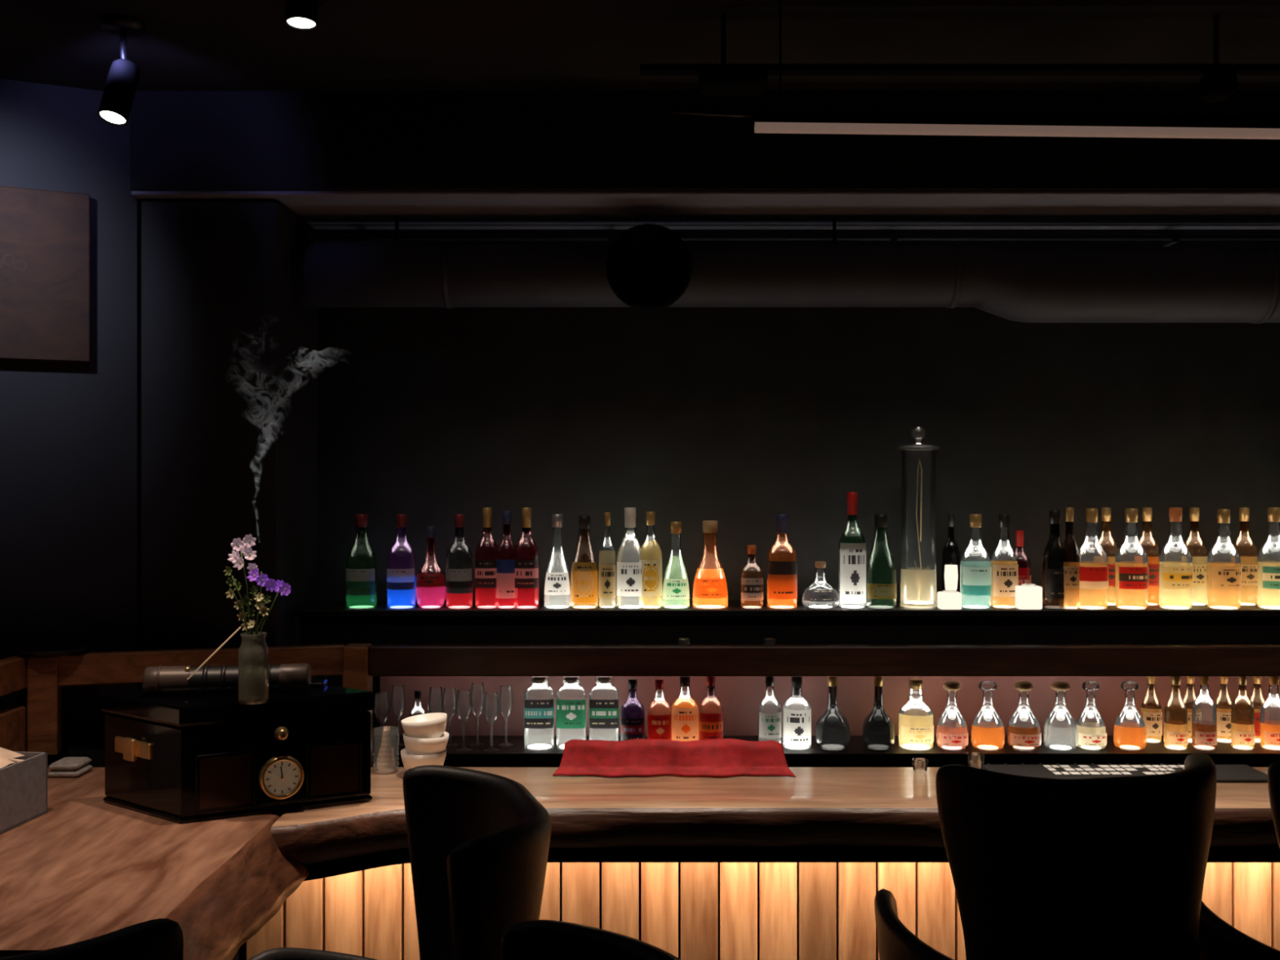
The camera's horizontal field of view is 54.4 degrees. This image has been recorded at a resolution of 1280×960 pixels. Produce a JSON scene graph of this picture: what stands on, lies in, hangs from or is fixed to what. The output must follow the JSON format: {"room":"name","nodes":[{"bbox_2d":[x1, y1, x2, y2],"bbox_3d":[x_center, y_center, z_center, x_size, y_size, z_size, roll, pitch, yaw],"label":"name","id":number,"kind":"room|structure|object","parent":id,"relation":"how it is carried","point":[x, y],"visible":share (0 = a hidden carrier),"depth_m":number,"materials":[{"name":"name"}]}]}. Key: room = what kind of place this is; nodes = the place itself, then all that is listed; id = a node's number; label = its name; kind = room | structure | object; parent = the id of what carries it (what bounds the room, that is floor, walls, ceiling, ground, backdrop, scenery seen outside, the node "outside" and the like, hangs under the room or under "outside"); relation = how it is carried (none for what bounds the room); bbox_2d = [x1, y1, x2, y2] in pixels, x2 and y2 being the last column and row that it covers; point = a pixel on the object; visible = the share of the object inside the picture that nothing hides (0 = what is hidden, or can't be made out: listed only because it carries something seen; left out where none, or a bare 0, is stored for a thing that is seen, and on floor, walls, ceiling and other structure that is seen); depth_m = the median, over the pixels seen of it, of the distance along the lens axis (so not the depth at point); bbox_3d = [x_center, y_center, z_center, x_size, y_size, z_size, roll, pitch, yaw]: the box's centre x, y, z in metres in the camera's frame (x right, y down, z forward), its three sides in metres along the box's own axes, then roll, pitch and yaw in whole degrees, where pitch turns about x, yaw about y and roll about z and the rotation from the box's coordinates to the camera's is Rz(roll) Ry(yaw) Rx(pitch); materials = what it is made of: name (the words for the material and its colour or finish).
{"room":"bar","nodes":[
{"label":"bar","id":0,"kind":"room"},
{"bbox_2d":[0,78,142,767],"bbox_3d":[-1.978,0.319,1.275,1.045,2.863,5.550,0,0,0],"label":"wall","id":1,"kind":"structure","parent":0,"point":[70,433],"depth_m":3.53,"materials":[{"name":"grey paint"}]},
{"bbox_2d":[0,186,89,362],"bbox_3d":[-1.844,-0.571,3.398,0.625,0.475,0.036,0,0,-25],"label":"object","id":2,"kind":"object","parent":1,"relation":"attached to","point":[45,234],"visible":1,"depth_m":3.47,"materials":[{"name":"brown wood"}]},
{"bbox_2d":[141,200,317,689],"bbox_3d":[-1.247,0.469,3.825,0.396,2.561,0.450,0,0,0],"label":"wall pillar","id":3,"kind":"structure","parent":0,"point":[226,335],"depth_m":3.60,"materials":[{"name":"grey paint"}]},
{"bbox_2d":[0,0,1279,91],"bbox_3d":[0.600,-1.163,1.325,6.200,0.100,5.650,0,0,0],"label":"ceiling","id":4,"kind":"structure","parent":0,"point":[185,45],"depth_m":3.15,"materials":[{"name":"paint"}]},
{"bbox_2d":[97,13,145,126],"bbox_3d":[-1.254,-0.984,3.008,0.099,0.258,0.123,0,0,0],"label":"ceiling spotlight","id":5,"kind":"object","parent":4,"relation":"attached to","point":[123,76],"depth_m":2.98,"materials":[{"name":"metal"}]},
{"bbox_2d":[284,0,326,31],"bbox_3d":[-0.761,-1.104,2.814,0.099,0.165,0.110,0,0,0],"label":"ceiling spotlight","id":6,"kind":"object","parent":4,"relation":"attached to","point":[300,15],"depth_m":2.78,"materials":[{"name":"metal"}]},
{"bbox_2d":[130,90,1279,229],"bbox_3d":[1.073,-0.964,3.800,5.055,0.298,0.500,0,0,0],"label":"ceiling beam","id":7,"kind":"structure","parent":4,"relation":"attached to","point":[334,159],"depth_m":3.55,"materials":[{"name":"black paint"}]},
{"bbox_2d":[292,215,1279,324],"bbox_3d":[1.252,-0.649,3.885,4.595,0.332,0.329,0,0,0],"label":"ventilation duct","id":8,"kind":"object","parent":7,"relation":"attached to","point":[1165,283],"visible":1,"depth_m":3.75,"materials":[{"name":"metal"}]},
{"bbox_2d":[605,223,692,311],"bbox_3d":[0.027,-0.628,3.701,0.253,0.253,0.088,0,0,0],"label":"speaker","id":9,"kind":"object","parent":8,"relation":"attached to","point":[649,266],"visible":1,"depth_m":3.68},
{"bbox_2d":[640,13,1279,102],"bbox_3d":[1.750,-1.012,2.970,3.500,0.203,0.100,0,0,0],"label":"track rail","id":10,"kind":"object","parent":4,"relation":"hanging from","point":[1219,82],"depth_m":2.96,"materials":[{"name":"metal"}]},
{"bbox_2d":[670,0,1279,139],"bbox_3d":[1.685,-0.947,2.842,3.234,0.332,0.084,0,0,-2],"label":"pendant lamp","id":11,"kind":"object","parent":4,"relation":"hanging from","point":[765,121],"visible":1,"depth_m":2.81,"materials":[{"name":"black metal"}]},
{"bbox_2d":[315,229,1279,743],"bbox_3d":[0.600,0.319,4.100,6.200,2.863,0.100,0,0,0],"label":"wall","id":12,"kind":"structure","parent":0,"point":[738,418],"depth_m":4.05,"materials":[{"name":"black paint"}]},
{"bbox_3d":[0.600,1.800,1.325,6.200,0.100,5.650,0,0,0],"label":"floor","id":13,"kind":"structure","parent":0,"visible":0},
{"bbox_2d":[0,918,184,959],"bbox_3d":[-0.771,1.119,1.528,0.597,1.261,0.554,0,0,3],"label":"bar chair","id":14,"kind":"object","parent":13,"relation":"on","point":[159,939],"visible":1,"depth_m":1.34,"materials":[{"name":"black leather"}]},
{"bbox_2d":[248,764,551,959],"bbox_3d":[-0.423,1.119,1.874,0.554,1.261,0.597,0,0,-18],"label":"bar chair","id":15,"kind":"object","parent":13,"relation":"on","point":[478,842],"visible":0.91,"depth_m":2.01,"materials":[{"name":"black leather"}]},
{"bbox_2d":[502,920,680,959],"bbox_3d":[-0.188,1.119,1.123,0.554,1.261,0.597,0,0,-14],"label":"bar chair","id":16,"kind":"object","parent":13,"relation":"on","point":[531,940],"visible":1,"depth_m":1.35,"materials":[{"name":"black leather"}]},
{"bbox_2d":[0,767,1279,959],"bbox_3d":[0.915,1.249,2.615,5.270,1.002,1.270,0,0,0],"label":"bar counter","id":17,"kind":"object","parent":13,"relation":"on","point":[736,867],"depth_m":2.88,"materials":[{"name":"brown wood"}]},
{"bbox_2d":[0,746,47,834],"bbox_3d":[-1.465,0.657,2.720,0.250,0.180,0.180,0,0,6],"label":"tissue box","id":18,"kind":"object","parent":17,"relation":"on","point":[23,775],"visible":1,"depth_m":2.71,"materials":[{"name":"stone"}]},
{"bbox_2d":[47,756,92,777],"bbox_3d":[-1.449,0.730,3.165,0.080,0.034,0.090,0,0,0],"label":"folded towel","id":19,"kind":"object","parent":17,"relation":"on","point":[68,766],"visible":0.98,"depth_m":3.13,"materials":[{"name":"fabric"}]},
{"bbox_2d":[100,684,374,823],"bbox_3d":[-0.930,0.620,2.885,0.567,0.254,0.298,0,0,-28],"label":"box","id":20,"kind":"object","parent":17,"relation":"on","point":[181,758],"visible":1,"depth_m":2.79,"materials":[{"name":"black paint"}]},
{"bbox_2d":[142,663,311,695],"bbox_3d":[-0.949,0.459,2.870,0.365,0.067,0.067,0,0,-8],"label":"case","id":21,"kind":"object","parent":20,"relation":"on","point":[160,680],"visible":0.93,"depth_m":2.84,"materials":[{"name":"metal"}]},
{"bbox_2d":[223,533,291,704],"bbox_3d":[-0.845,0.306,2.760,0.153,0.372,0.066,0,0,0],"label":"flower vase","id":22,"kind":"object","parent":20,"relation":"on","point":[244,546],"visible":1,"depth_m":2.76,"materials":[{"name":"clear glass"}]},
{"bbox_2d":[372,725,399,773],"bbox_3d":[-0.653,0.694,3.200,0.067,0.110,0.067,0,0,0],"label":"tumbler","id":23,"kind":"object","parent":17,"relation":"on","point":[385,749],"visible":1,"depth_m":3.18,"materials":[{"name":"clear glass"}]},
{"bbox_2d":[400,712,448,769],"bbox_3d":[-0.548,0.674,3.170,0.121,0.150,0.115,0,0,0],"label":"stacked cups","id":24,"kind":"object","parent":17,"relation":"on","point":[425,738],"visible":0.84,"depth_m":3.13,"materials":[{"name":"ceramic"}]},
{"bbox_2d":[0,643,1279,767],"bbox_3d":[0.896,0.701,3.519,5.368,0.451,0.741,0,0,-9],"label":"wooden ledge","id":25,"kind":"object","parent":17,"relation":"on","point":[43,677],"visible":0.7,"depth_m":3.56,"materials":[{"name":"brown wood"}]},
{"bbox_2d":[552,738,795,777],"bbox_3d":[0.086,0.708,3.186,0.614,0.080,0.116,0,0,0],"label":"cloth","id":26,"kind":"object","parent":17,"relation":"on","point":[716,757],"visible":1,"depth_m":3.17,"materials":[{"name":"fabric"}]},
{"bbox_2d":[911,757,928,772],"bbox_3d":[0.720,0.734,3.200,0.041,0.030,0.042,0,0,0],"label":"shot glass","id":27,"kind":"object","parent":17,"relation":"on","point":[917,764],"visible":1,"depth_m":3.19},
{"bbox_2d":[967,751,984,769],"bbox_3d":[0.864,0.727,3.200,0.041,0.045,0.042,0,0,0],"label":"shot glass","id":28,"kind":"object","parent":17,"relation":"on","point":[975,759],"visible":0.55,"depth_m":3.19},
{"bbox_2d":[983,763,1267,782],"bbox_3d":[1.230,0.743,3.158,0.693,0.013,0.155,0,0,0],"label":"bar mat","id":29,"kind":"object","parent":17,"relation":"on","point":[1224,773],"visible":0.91,"depth_m":3.16,"materials":[{"name":"rubber"}]},
{"bbox_2d":[295,600,1279,767],"bbox_3d":[1.280,1.070,3.828,4.640,1.360,0.445,0,0,0],"label":"bar shelf","id":30,"kind":"object","parent":13,"relation":"on","point":[321,622],"visible":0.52,"depth_m":3.77,"materials":[{"name":"wood"}]},
{"bbox_2d":[346,514,377,608],"bbox_3d":[-0.858,0.248,3.833,0.092,0.286,0.094,0,0,0],"label":"liquor bottle","id":31,"kind":"object","parent":30,"relation":"on","point":[361,562],"visible":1,"depth_m":3.80,"materials":[{"name":"green glass"}]},
{"bbox_2d":[386,514,416,608],"bbox_3d":[-0.734,0.248,3.831,0.087,0.286,0.089,0,0,0],"label":"liquor bottle","id":32,"kind":"object","parent":30,"relation":"on","point":[401,557],"visible":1,"depth_m":3.80,"materials":[{"name":"glass"}]},
{"bbox_2d":[415,526,445,608],"bbox_3d":[-0.645,0.267,3.837,0.092,0.248,0.094,0,0,0],"label":"liquor bottle","id":33,"kind":"object","parent":30,"relation":"on","point":[430,583],"visible":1,"depth_m":3.81,"materials":[{"name":"pink glass"}]},
{"bbox_2d":[445,514,473,608],"bbox_3d":[-0.555,0.248,3.830,0.082,0.286,0.084,0,0,0],"label":"liquor bottle","id":34,"kind":"object","parent":30,"relation":"on","point":[459,558],"visible":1,"depth_m":3.80,"materials":[{"name":"glass"}]},
{"bbox_2d":[455,689,471,750],"bbox_3d":[-0.539,0.734,3.800,0.047,0.183,0.048,0,0,0],"label":"wine glass","id":35,"kind":"object","parent":30,"relation":"in","point":[458,691],"visible":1,"depth_m":3.81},
{"bbox_2d":[475,507,497,608],"bbox_3d":[-0.471,0.238,3.836,0.075,0.306,0.076,0,0,0],"label":"liquor bottle","id":36,"kind":"object","parent":30,"relation":"on","point":[486,552],"visible":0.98,"depth_m":3.81,"materials":[{"name":"red glass"}]},
{"bbox_2d":[483,692,499,750],"bbox_3d":[-0.454,0.738,3.800,0.047,0.175,0.048,0,0,0],"label":"wine glass","id":37,"kind":"object","parent":30,"relation":"in","point":[486,693],"visible":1,"depth_m":3.81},
{"bbox_2d":[496,511,515,608],"bbox_3d":[-0.410,0.243,3.834,0.070,0.296,0.071,0,0,0],"label":"liquor bottle","id":38,"kind":"object","parent":30,"relation":"on","point":[505,556],"visible":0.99,"depth_m":3.80,"materials":[{"name":"red glass"}]},
{"bbox_2d":[515,507,538,608],"bbox_3d":[-0.349,0.238,3.830,0.077,0.306,0.079,0,0,0],"label":"liquor bottle","id":39,"kind":"object","parent":30,"relation":"on","point":[526,551],"visible":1,"depth_m":3.80,"materials":[{"name":"red glass"}]},
{"bbox_2d":[524,675,554,749],"bbox_3d":[-0.311,0.716,3.849,0.093,0.220,0.092,0,0,0],"label":"liquor bottle","id":40,"kind":"object","parent":30,"relation":"on","point":[538,713],"visible":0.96,"depth_m":3.81,"materials":[{"name":"clear glass"}]},
{"bbox_2d":[544,514,570,606],"bbox_3d":[-0.254,0.248,3.836,0.082,0.286,0.083,0,0,0],"label":"liquor bottle","id":41,"kind":"object","parent":30,"relation":"on","point":[556,583],"visible":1,"depth_m":3.82,"materials":[{"name":"clear glass"}]},
{"bbox_2d":[555,675,586,746],"bbox_3d":[-0.212,0.716,3.849,0.093,0.220,0.092,0,0,0],"label":"liquor bottle","id":42,"kind":"object","parent":30,"relation":"on","point":[570,713],"visible":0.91,"depth_m":3.81,"materials":[{"name":"clear glass"}]},
{"bbox_2d":[570,515,598,608],"bbox_3d":[-0.171,0.251,3.830,0.085,0.281,0.086,0,0,0],"label":"liquor bottle","id":43,"kind":"object","parent":30,"relation":"on","point":[584,573],"visible":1,"depth_m":3.80,"materials":[{"name":"orange glass"}]},
{"bbox_2d":[588,675,618,741],"bbox_3d":[-0.111,0.716,3.849,0.093,0.220,0.092,0,0,0],"label":"liquor bottle","id":44,"kind":"object","parent":30,"relation":"on","point":[602,713],"visible":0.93,"depth_m":3.81,"materials":[{"name":"clear glass"}]},
{"bbox_2d":[599,512,615,607],"bbox_3d":[-0.101,0.246,3.834,0.052,0.291,0.054,0,0,0],"label":"liquor bottle","id":45,"kind":"object","parent":30,"relation":"on","point":[606,572],"visible":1,"depth_m":3.81,"materials":[{"name":"clear glass"}]},
{"bbox_2d":[616,507,641,606],"bbox_3d":[-0.030,0.238,3.830,0.085,0.306,0.086,0,0,0],"label":"liquor bottle","id":46,"kind":"object","parent":30,"relation":"on","point":[628,575],"visible":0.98,"depth_m":3.80,"materials":[{"name":"clear glass"}]},
{"bbox_2d":[620,678,644,740],"bbox_3d":[-0.023,0.721,3.849,0.075,0.210,0.077,0,0,0],"label":"liquor bottle","id":47,"kind":"object","parent":30,"relation":"on","point":[632,711],"visible":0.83,"depth_m":3.82,"materials":[{"name":"glass"}]},
{"bbox_2d":[639,511,662,608],"bbox_3d":[0.033,0.244,3.830,0.072,0.294,0.074,0,0,0],"label":"liquor bottle","id":48,"kind":"object","parent":30,"relation":"on","point":[650,553],"visible":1,"depth_m":3.80,"materials":[{"name":"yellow glass"}]},
{"bbox_2d":[647,678,671,740],"bbox_3d":[0.061,0.721,3.849,0.075,0.210,0.077,0,0,0],"label":"liquor bottle","id":49,"kind":"object","parent":30,"relation":"on","point":[659,711],"visible":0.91,"depth_m":3.82,"materials":[{"name":"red glass"}]},
{"bbox_2d":[662,521,689,607],"bbox_3d":[0.111,0.260,3.834,0.084,0.264,0.086,0,0,0],"label":"liquor bottle","id":50,"kind":"object","parent":30,"relation":"on","point":[673,588],"visible":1,"depth_m":3.81,"materials":[{"name":"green glass"}]},
{"bbox_2d":[671,675,698,741],"bbox_3d":[0.139,0.716,3.849,0.085,0.220,0.087,0,0,0],"label":"liquor bottle","id":51,"kind":"object","parent":30,"relation":"on","point":[685,710],"visible":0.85,"depth_m":3.81,"materials":[{"name":"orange glass"}]},
{"bbox_2d":[692,520,728,608],"bbox_3d":[0.217,0.259,3.839,0.109,0.266,0.111,0,0,0],"label":"liquor bottle","id":52,"kind":"object","parent":30,"relation":"on","point":[709,591],"visible":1,"depth_m":3.81,"materials":[{"name":"glass"}]},
{"bbox_2d":[698,675,723,739],"bbox_3d":[0.220,0.716,3.849,0.075,0.220,0.077,0,0,0],"label":"liquor bottle","id":53,"kind":"object","parent":30,"relation":"on","point":[710,708],"visible":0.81,"depth_m":3.82,"materials":[{"name":"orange glass"}]},
{"bbox_2d":[740,545,763,608],"bbox_3d":[0.344,0.296,3.831,0.070,0.191,0.071,0,0,0],"label":"liquor bottle","id":54,"kind":"object","parent":30,"relation":"on","point":[751,575],"visible":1,"depth_m":3.80,"materials":[{"name":"orange glass"}]},
{"bbox_2d":[758,675,781,742],"bbox_3d":[0.402,0.716,3.849,0.070,0.220,0.072,0,0,0],"label":"liquor bottle","id":55,"kind":"object","parent":30,"relation":"on","point":[769,724],"visible":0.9,"depth_m":3.83,"materials":[{"name":"clear glass"}]},
{"bbox_2d":[766,514,797,608],"bbox_3d":[0.438,0.248,3.832,0.092,0.286,0.094,0,0,0],"label":"liquor bottle","id":56,"kind":"object","parent":30,"relation":"on","point":[782,559],"visible":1,"depth_m":3.80,"materials":[{"name":"orange glass"}]},
{"bbox_2d":[782,675,811,747],"bbox_3d":[0.485,0.716,3.849,0.088,0.220,0.089,0,0,0],"label":"liquor bottle","id":57,"kind":"object","parent":30,"relation":"on","point":[796,724],"visible":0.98,"depth_m":3.82,"materials":[{"name":"clear glass"}]},
{"bbox_2d":[801,560,839,608],"bbox_3d":[0.556,0.321,3.837,0.113,0.140,0.115,0,0,0],"label":"liquor bottle","id":58,"kind":"object","parent":30,"relation":"on","point":[830,594],"visible":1,"depth_m":3.82,"materials":[{"name":"clear glass"}]},
{"bbox_2d":[814,675,850,749],"bbox_3d":[0.596,0.716,3.850,0.109,0.220,0.109,0,0,0],"label":"liquor bottle","id":59,"kind":"object","parent":30,"relation":"on","point":[832,731],"visible":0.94,"depth_m":3.82,"materials":[{"name":"black glass"}]},
{"bbox_2d":[838,492,866,606],"bbox_3d":[0.655,0.214,3.841,0.082,0.354,0.084,0,0,0],"label":"liquor bottle","id":60,"kind":"object","parent":30,"relation":"on","point":[852,544],"visible":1,"depth_m":3.81,"materials":[{"name":"white glass"}]},
{"bbox_2d":[862,675,894,749],"bbox_3d":[0.738,0.716,3.850,0.099,0.220,0.099,0,0,0],"label":"liquor bottle","id":61,"kind":"object","parent":30,"relation":"on","point":[878,730],"visible":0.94,"depth_m":3.82,"materials":[{"name":"black glass"}]},
{"bbox_2d":[866,514,896,608],"bbox_3d":[0.743,0.248,3.836,0.092,0.286,0.094,0,0,0],"label":"liquor bottle","id":62,"kind":"object","parent":30,"relation":"on","point":[881,573],"visible":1,"depth_m":3.80,"materials":[{"name":"green glass"}]},
{"bbox_2d":[898,678,933,750],"bbox_3d":[0.854,0.721,3.849,0.105,0.210,0.107,0,0,0],"label":"liquor bottle","id":63,"kind":"object","parent":30,"relation":"on","point":[916,727],"visible":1,"depth_m":3.81,"materials":[{"name":"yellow glass"}]},
{"bbox_2d":[897,426,939,607],"bbox_3d":[0.864,0.112,3.860,0.127,0.557,0.127,0,0,0],"label":"glass jar","id":64,"kind":"object","parent":30,"relation":"on","point":[933,602],"visible":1,"depth_m":3.88,"materials":[{"name":"glass"}]},
{"bbox_2d":[937,590,961,609],"bbox_3d":[0.940,0.364,3.780,0.064,0.055,0.048,0,0,0],"label":"votive candle","id":65,"kind":"object","parent":30,"relation":"on","point":[946,600],"visible":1,"depth_m":3.76,"materials":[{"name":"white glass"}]},
{"bbox_2d":[942,514,959,592],"bbox_3d":[0.993,0.250,3.970,0.057,0.283,0.057,0,0,0],"label":"liquor bottle","id":66,"kind":"object","parent":30,"relation":"on","point":[951,553],"visible":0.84,"depth_m":3.95,"materials":[{"name":"glass"}]},
{"bbox_2d":[944,564,958,591],"bbox_3d":[0.973,0.329,3.890,0.041,0.125,0.041,0,0,0],"label":"glass","id":67,"kind":"object","parent":66,"relation":"attached to","point":[951,575],"visible":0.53,"depth_m":3.87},
{"bbox_2d":[936,680,968,750],"bbox_3d":[0.963,0.722,3.839,0.095,0.206,0.096,0,0,0],"label":"liquor bottle","id":68,"kind":"object","parent":30,"relation":"on","point":[950,735],"visible":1,"depth_m":3.81,"materials":[{"name":"clear glass"}]},
{"bbox_2d":[960,514,991,608],"bbox_3d":[1.034,0.248,3.834,0.092,0.286,0.094,0,0,0],"label":"liquor bottle","id":69,"kind":"object","parent":30,"relation":"on","point":[975,575],"visible":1,"depth_m":3.80,"materials":[{"name":"clear glass"}]},
{"bbox_2d":[971,680,1004,750],"bbox_3d":[1.073,0.722,3.840,0.100,0.206,0.100,0,0,0],"label":"liquor bottle","id":70,"kind":"object","parent":30,"relation":"on","point":[985,735],"visible":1,"depth_m":3.82,"materials":[{"name":"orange glass"}]},
{"bbox_2d":[991,514,1017,608],"bbox_3d":[1.124,0.248,3.841,0.080,0.286,0.082,0,0,0],"label":"liquor bottle","id":71,"kind":"object","parent":30,"relation":"on","point":[1004,572],"visible":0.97,"depth_m":3.81,"materials":[{"name":"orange glass"}]},
{"bbox_2d":[1009,530,1031,585],"bbox_3d":[1.199,0.275,3.929,0.066,0.232,0.068,0,0,0],"label":"liquor bottle","id":72,"kind":"object","parent":30,"relation":"on","point":[1024,562],"visible":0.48,"depth_m":3.90,"materials":[{"name":"red glass"}]},
{"bbox_2d":[1006,680,1041,750],"bbox_3d":[1.184,0.722,3.839,0.100,0.206,0.102,0,0,0],"label":"liquor bottle","id":73,"kind":"object","parent":30,"relation":"on","point":[1021,735],"visible":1,"depth_m":3.81,"materials":[{"name":"clear glass"}]},
{"bbox_2d":[1015,583,1042,609],"bbox_3d":[1.181,0.354,3.780,0.069,0.074,0.048,0,0,0],"label":"votive candle","id":74,"kind":"object","parent":30,"relation":"on","point":[1028,597],"visible":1,"depth_m":3.76,"materials":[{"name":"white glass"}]},
{"bbox_2d":[1041,510,1064,608],"bbox_3d":[1.277,0.242,3.830,0.075,0.299,0.076,0,0,0],"label":"liquor bottle","id":75,"kind":"object","parent":30,"relation":"on","point":[1052,570],"visible":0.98,"depth_m":3.80,"materials":[{"name":"glass"}]},
{"bbox_2d":[1043,680,1077,750],"bbox_3d":[1.298,0.722,3.840,0.100,0.206,0.100,0,0,0],"label":"liquor bottle","id":76,"kind":"object","parent":30,"relation":"on","point":[1063,686],"visible":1,"depth_m":3.85,"materials":[{"name":"clear glass"}]},
{"bbox_2d":[1062,507,1079,608],"bbox_3d":[1.317,0.238,3.814,0.060,0.307,0.061,0,0,0],"label":"liquor bottle","id":77,"kind":"object","parent":30,"relation":"on","point":[1070,551],"visible":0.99,"depth_m":3.79,"materials":[{"name":"glass"}]},
{"bbox_2d":[1075,680,1106,750],"bbox_3d":[1.391,0.722,3.839,0.090,0.206,0.092,0,0,0],"label":"liquor bottle","id":78,"kind":"object","parent":30,"relation":"on","point":[1086,740],"visible":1,"depth_m":3.84,"materials":[{"name":"clear glass"}]},
{"bbox_2d":[1078,508,1108,608],"bbox_3d":[1.384,0.239,3.814,0.094,0.304,0.096,0,0,0],"label":"liquor bottle","id":79,"kind":"object","parent":30,"relation":"on","point":[1093,575],"visible":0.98,"depth_m":3.78,"materials":[{"name":"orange glass"}]},
{"bbox_2d":[1093,507,1118,604],"bbox_3d":[1.471,0.239,3.924,0.077,0.304,0.078,0,0,0],"label":"liquor bottle","id":80,"kind":"object","parent":30,"relation":"on","point":[1106,540],"visible":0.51,"depth_m":3.90,"materials":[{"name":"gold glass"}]},
{"bbox_2d":[1113,680,1146,750],"bbox_3d":[1.512,0.722,3.840,0.095,0.206,0.095,0,0,0],"label":"liquor bottle","id":81,"kind":"object","parent":30,"relation":"on","point":[1126,735],"visible":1,"depth_m":3.82,"materials":[{"name":"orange glass"}]},
{"bbox_2d":[1115,508,1148,608],"bbox_3d":[1.507,0.239,3.814,0.094,0.304,0.096,0,0,0],"label":"liquor bottle","id":82,"kind":"object","parent":30,"relation":"on","point":[1131,577],"visible":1,"depth_m":3.78,"materials":[{"name":"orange glass"}]},
{"bbox_2d":[1133,507,1159,604],"bbox_3d":[1.599,0.239,3.924,0.077,0.304,0.078,0,0,0],"label":"liquor bottle","id":83,"kind":"object","parent":30,"relation":"on","point":[1147,540],"visible":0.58,"depth_m":3.89,"materials":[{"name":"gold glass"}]},
{"bbox_2d":[1140,675,1162,742],"bbox_3d":[1.618,0.720,3.939,0.062,0.211,0.063,0,0,0],"label":"liquor bottle","id":84,"kind":"object","parent":30,"relation":"on","point":[1151,713],"visible":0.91,"depth_m":3.92,"materials":[{"name":"glass"}]},
{"bbox_2d":[1164,675,1187,749],"bbox_3d":[1.653,0.712,3.839,0.068,0.226,0.069,0,0,0],"label":"liquor bottle","id":85,"kind":"object","parent":30,"relation":"on","point":[1175,713],"visible":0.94,"depth_m":3.81,"materials":[{"name":"glass"}]},
{"bbox_2d":[1159,507,1193,608],"bbox_3d":[1.642,0.238,3.814,0.094,0.307,0.096,0,0,0],"label":"liquor bottle","id":86,"kind":"object","parent":30,"relation":"on","point":[1175,577],"visible":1,"depth_m":3.78,"materials":[{"name":"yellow glass"}]},
{"bbox_2d":[1182,675,1201,742],"bbox_3d":[1.742,0.720,3.939,0.062,0.211,0.063,0,0,0],"label":"liquor bottle","id":87,"kind":"object","parent":30,"relation":"on","point":[1189,697],"visible":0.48,"depth_m":3.92,"materials":[{"name":"glass"}]},
{"bbox_2d":[1181,507,1208,604],"bbox_3d":[1.749,0.239,3.924,0.077,0.304,0.078,0,0,0],"label":"liquor bottle","id":88,"kind":"object","parent":30,"relation":"on","point":[1195,544],"visible":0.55,"depth_m":3.89,"materials":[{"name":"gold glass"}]},
{"bbox_2d":[1191,675,1217,750],"bbox_3d":[1.741,0.712,3.839,0.070,0.226,0.072,0,0,0],"label":"liquor bottle","id":89,"kind":"object","parent":30,"relation":"on","point":[1204,733],"visible":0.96,"depth_m":3.83,"materials":[{"name":"clear glass"}]},
{"bbox_2d":[1214,675,1232,742],"bbox_3d":[1.849,0.720,3.939,0.062,0.211,0.063,0,0,0],"label":"liquor bottle","id":90,"kind":"object","parent":30,"relation":"on","point":[1223,702],"visible":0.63,"depth_m":3.92,"materials":[{"name":"glass"}]},
{"bbox_2d":[1206,509,1241,608],"bbox_3d":[1.790,0.241,3.814,0.094,0.302,0.096,0,0,0],"label":"liquor bottle","id":91,"kind":"object","parent":30,"relation":"on","point":[1224,579],"visible":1,"depth_m":3.78,"materials":[{"name":"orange glass"}]},
{"bbox_2d":[1231,675,1254,749],"bbox_3d":[1.859,0.712,3.839,0.065,0.226,0.066,0,0,0],"label":"liquor bottle","id":92,"kind":"object","parent":30,"relation":"on","point":[1242,710],"visible":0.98,"depth_m":3.82,"materials":[{"name":"glass"}]},
{"bbox_2d":[1231,507,1257,604],"bbox_3d":[1.906,0.239,3.924,0.077,0.304,0.078,0,0,0],"label":"liquor bottle","id":93,"kind":"object","parent":30,"relation":"on","point":[1246,548],"visible":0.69,"depth_m":3.89,"materials":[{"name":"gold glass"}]},
{"bbox_2d":[1249,675,1268,742],"bbox_3d":[1.954,0.720,3.939,0.062,0.211,0.063,0,0,0],"label":"liquor bottle","id":94,"kind":"object","parent":30,"relation":"on","point":[1256,698],"visible":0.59,"depth_m":3.92,"materials":[{"name":"orange glass"}]},
{"bbox_2d":[1257,507,1279,608],"bbox_3d":[1.945,0.238,3.814,0.094,0.307,0.096,0,0,0],"label":"liquor bottle","id":95,"kind":"object","parent":30,"relation":"on","point":[1268,571],"visible":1,"depth_m":3.79,"materials":[{"name":"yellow glass"}]},
{"bbox_2d":[1260,675,1279,750],"bbox_3d":[1.955,0.712,3.839,0.075,0.226,0.076,0,0,0],"label":"liquor bottle","id":96,"kind":"object","parent":30,"relation":"on","point":[1269,729],"visible":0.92,"depth_m":3.83,"materials":[{"name":"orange glass"}]},
{"bbox_2d":[874,752,1216,959],"bbox_3d":[0.750,1.119,2.318,0.597,1.261,0.554,0,0,-11],"label":"bar chair","id":97,"kind":"object","parent":13,"relation":"on","point":[1103,868],"visible":1,"depth_m":2.07,"materials":[{"name":"black leather"}]},
{"bbox_2d":[1198,760,1279,959],"bbox_3d":[1.347,1.119,2.348,0.597,1.261,0.554,0,0,-10],"label":"bar chair","id":98,"kind":"object","parent":13,"relation":"on","point":[1218,940],"visible":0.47,"depth_m":2.26,"materials":[{"name":"black leather"}]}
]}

